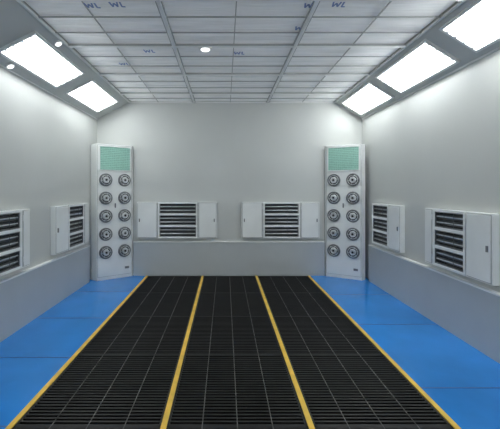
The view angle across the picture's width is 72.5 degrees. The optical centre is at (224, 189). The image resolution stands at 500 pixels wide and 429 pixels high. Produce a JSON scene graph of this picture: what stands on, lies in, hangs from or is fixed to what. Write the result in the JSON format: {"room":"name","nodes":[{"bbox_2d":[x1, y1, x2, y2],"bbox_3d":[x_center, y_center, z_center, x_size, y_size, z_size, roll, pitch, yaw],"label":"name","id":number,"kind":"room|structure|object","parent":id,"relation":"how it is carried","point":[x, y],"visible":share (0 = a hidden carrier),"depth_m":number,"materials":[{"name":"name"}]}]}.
{"room":"paint spray booth","nodes":[
{"label":"paint spray booth","id":0,"kind":"room"},
{"bbox_2d":[0,67,96,279],"bbox_3d":[-2.460,0.330,2.600,0.100,3.340,7.600,0,0,0],"label":"wall","id":1,"kind":"structure","parent":0,"point":[46,141],"depth_m":4.44,"materials":[{"name":"paint"}]},
{"bbox_2d":[0,209,29,275],"bbox_3d":[-2.362,0.562,3.515,0.091,0.675,1.130,0,0,0],"label":"vent","id":2,"kind":"object","parent":1,"relation":"attached to","point":[14,224],"visible":1,"depth_m":3.82,"materials":[{"name":"grey metal"}]},
{"bbox_2d":[0,245,89,341],"bbox_3d":[-2.379,1.281,2.370,0.062,0.638,7.120,0,0,0],"label":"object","id":3,"kind":"structure","parent":1,"relation":"attached to","point":[25,295],"depth_m":4.30,"materials":[{"name":"grey metal"}]},
{"bbox_2d":[50,203,88,254],"bbox_3d":[-2.362,0.562,5.265,0.091,0.675,1.150,0,0,0],"label":"vent","id":4,"kind":"object","parent":1,"relation":"attached to","point":[69,224],"visible":1,"depth_m":5.09,"materials":[{"name":"grey metal"}]},
{"bbox_2d":[97,99,361,240],"bbox_3d":[0.085,0.122,6.450,5.190,3.756,0.100,0,0,0],"label":"wall","id":5,"kind":"structure","parent":0,"point":[228,155],"depth_m":6.40,"materials":[{"name":"paint"}]},
{"bbox_2d":[137,202,216,237],"bbox_3d":[-0.895,0.562,6.353,1.490,0.675,0.091,0,0,0],"label":"vent","id":6,"kind":"object","parent":5,"relation":"attached to","point":[154,219],"visible":1,"depth_m":6.33,"materials":[{"name":"grey metal"}]},
{"bbox_2d":[133,241,324,275],"bbox_3d":[0.075,1.281,6.369,3.570,0.638,0.062,0,0,0],"label":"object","id":7,"kind":"structure","parent":5,"relation":"attached to","point":[150,258],"depth_m":6.35,"materials":[{"name":"grey metal"}]},
{"bbox_2d":[241,202,319,237],"bbox_3d":[1.035,0.562,6.353,1.450,0.675,0.091,0,0,0],"label":"vent","id":8,"kind":"object","parent":5,"relation":"attached to","point":[258,219],"visible":1,"depth_m":6.33,"materials":[{"name":"grey metal"}]},
{"bbox_2d":[0,0,499,118],"bbox_3d":[0.088,-1.548,2.600,5.068,0.416,7.600,0,0,0],"label":"ceiling","id":9,"kind":"structure","parent":0,"point":[16,21],"depth_m":3.68,"materials":[{"name":"metal"}]},
{"bbox_2d":[5,62,14,68],"bbox_3d":[-2.353,-1.365,3.720,0.102,0.045,0.102,-27,0,0],"label":"recessed light","id":10,"kind":"object","parent":9,"relation":"in","point":[10,65],"depth_m":3.70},
{"bbox_2d":[0,30,84,87],"bbox_3d":[-2.094,-1.486,4.000,0.407,0.224,1.200,0,0,0],"label":"light fixture","id":11,"kind":"object","parent":9,"relation":"attached to","point":[32,52],"visible":1,"depth_m":3.86,"materials":[{"name":"white plastic"}]},
{"bbox_2d":[53,40,62,46],"bbox_3d":[-1.845,-1.624,3.750,0.102,0.045,0.102,-27,0,0],"label":"recessed light","id":12,"kind":"object","parent":9,"relation":"in","point":[57,43],"depth_m":3.73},
{"bbox_2d":[65,79,118,112],"bbox_3d":[-2.094,-1.486,5.470,0.407,0.224,1.200,0,0,0],"label":"light fixture","id":13,"kind":"object","parent":9,"relation":"attached to","point":[92,95],"visible":1,"depth_m":5.36,"materials":[{"name":"white plastic"}]},
{"bbox_2d":[199,48,211,51],"bbox_3d":[-0.230,-1.652,3.960,0.170,0.045,0.170,0,0,0],"label":"recessed light","id":14,"kind":"object","parent":9,"relation":"in","point":[200,49],"depth_m":3.96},
{"bbox_2d":[83,2,344,64],"bbox_3d":[-0.153,-1.643,3.725,2.452,0.002,1.507,0,0,0],"label":"print","id":15,"kind":"object","parent":9,"relation":"on","point":[112,4],"depth_m":3.03},
{"bbox_2d":[18,0,463,102],"bbox_3d":[0.140,-1.645,2.600,3.840,0.030,7.580,0,0,0],"label":"grid","id":16,"kind":"object","parent":9,"relation":"attached to","point":[159,4],"depth_m":3.89,"materials":[{"name":"grey metal"}]},
{"bbox_2d":[341,81,394,115],"bbox_3d":[2.318,-1.486,5.630,0.391,0.255,1.200,0,0,0],"label":"light fixture","id":17,"kind":"object","parent":9,"relation":"attached to","point":[369,96],"visible":1,"depth_m":5.53,"materials":[{"name":"white plastic"}]},
{"bbox_2d":[375,38,460,93],"bbox_3d":[2.318,-1.486,4.220,0.391,0.255,1.200,0,0,0],"label":"light fixture","id":18,"kind":"object","parent":9,"relation":"attached to","point":[426,60],"visible":1,"depth_m":4.08,"materials":[{"name":"white plastic"}]},
{"bbox_2d":[439,0,499,52],"bbox_3d":[2.318,-1.486,2.780,0.391,0.255,1.200,0,0,0],"label":"light fixture","id":19,"kind":"object","parent":9,"relation":"attached to","point":[476,27],"visible":1,"depth_m":3.11,"materials":[{"name":"white plastic"}]},
{"bbox_2d":[0,276,499,428],"bbox_3d":[0.085,1.799,2.600,4.990,0.402,7.600,0,0,0],"label":"floor","id":20,"kind":"structure","parent":0,"point":[463,381],"depth_m":3.18,"materials":[{"name":"blue paint"}]},
{"bbox_2d":[5,276,147,428],"bbox_3d":[-1.450,1.622,2.575,0.038,0.056,7.510,0,0,0],"label":"floor strip","id":21,"kind":"object","parent":20,"relation":"on","point":[29,405],"visible":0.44,"depth_m":3.02,"materials":[{"name":"paint"}]},
{"bbox_2d":[91,143,132,280],"bbox_3d":[-2.067,0.390,6.176,0.675,2.420,0.439,0,0,0],"label":"tall cabinet","id":22,"kind":"object","parent":20,"relation":"on","point":[111,165],"visible":1,"depth_m":6.09,"materials":[{"name":"grey metal"}]},
{"bbox_2d":[160,276,203,428],"bbox_3d":[-0.414,1.622,2.575,0.038,0.056,7.510,0,0,0],"label":"floor strip","id":23,"kind":"object","parent":20,"relation":"on","point":[177,373],"visible":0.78,"depth_m":3.02,"materials":[{"name":"paint"}]},
{"bbox_2d":[255,276,314,428],"bbox_3d":[0.583,1.622,2.575,0.038,0.056,7.510,0,0,0],"label":"floor strip","id":24,"kind":"object","parent":20,"relation":"on","point":[310,424],"visible":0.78,"depth_m":3.02,"materials":[{"name":"paint"}]},
{"bbox_2d":[325,144,364,279],"bbox_3d":[2.190,0.390,6.193,0.620,2.420,0.404,0,0,0],"label":"tall cabinet","id":25,"kind":"object","parent":20,"relation":"on","point":[344,164],"visible":1,"depth_m":6.14,"materials":[{"name":"grey metal"}]},
{"bbox_2d":[308,276,460,428],"bbox_3d":[1.560,1.622,2.575,0.038,0.056,7.510,0,0,0],"label":"floor strip","id":26,"kind":"object","parent":20,"relation":"on","point":[430,400],"visible":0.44,"depth_m":3.01,"materials":[{"name":"paint"}]},
{"bbox_2d":[362,49,499,291],"bbox_3d":[2.630,0.330,2.600,0.100,3.340,7.600,0,0,0],"label":"wall","id":27,"kind":"structure","parent":0,"point":[437,146],"depth_m":4.13,"materials":[{"name":"paint"}]},
{"bbox_2d":[0,0,499,118],"bbox_3d":[0.085,-1.490,2.604,4.990,0.329,7.588,0,0,0],"label":"trim","id":28,"kind":"structure","parent":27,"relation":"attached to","point":[22,3],"depth_m":4.17,"materials":[{"name":"grey metal"}]},
{"bbox_2d":[372,203,404,252],"bbox_3d":[2.533,0.562,5.330,0.091,0.675,0.920,0,0,0],"label":"vent","id":29,"kind":"object","parent":27,"relation":"attached to","point":[388,220],"visible":1,"depth_m":5.17,"materials":[{"name":"grey metal"}]},
{"bbox_2d":[368,245,499,363],"bbox_3d":[2.549,1.281,2.395,0.062,0.638,7.170,0,0,0],"label":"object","id":30,"kind":"structure","parent":27,"relation":"attached to","point":[470,311],"depth_m":3.92,"materials":[{"name":"grey metal"}]},
{"bbox_2d":[425,208,499,285],"bbox_3d":[2.533,0.562,3.730,0.091,0.675,1.080,0,0,0],"label":"vent","id":31,"kind":"object","parent":27,"relation":"attached to","point":[465,243],"visible":1,"depth_m":3.55,"materials":[{"name":"grey metal"}]}
]}

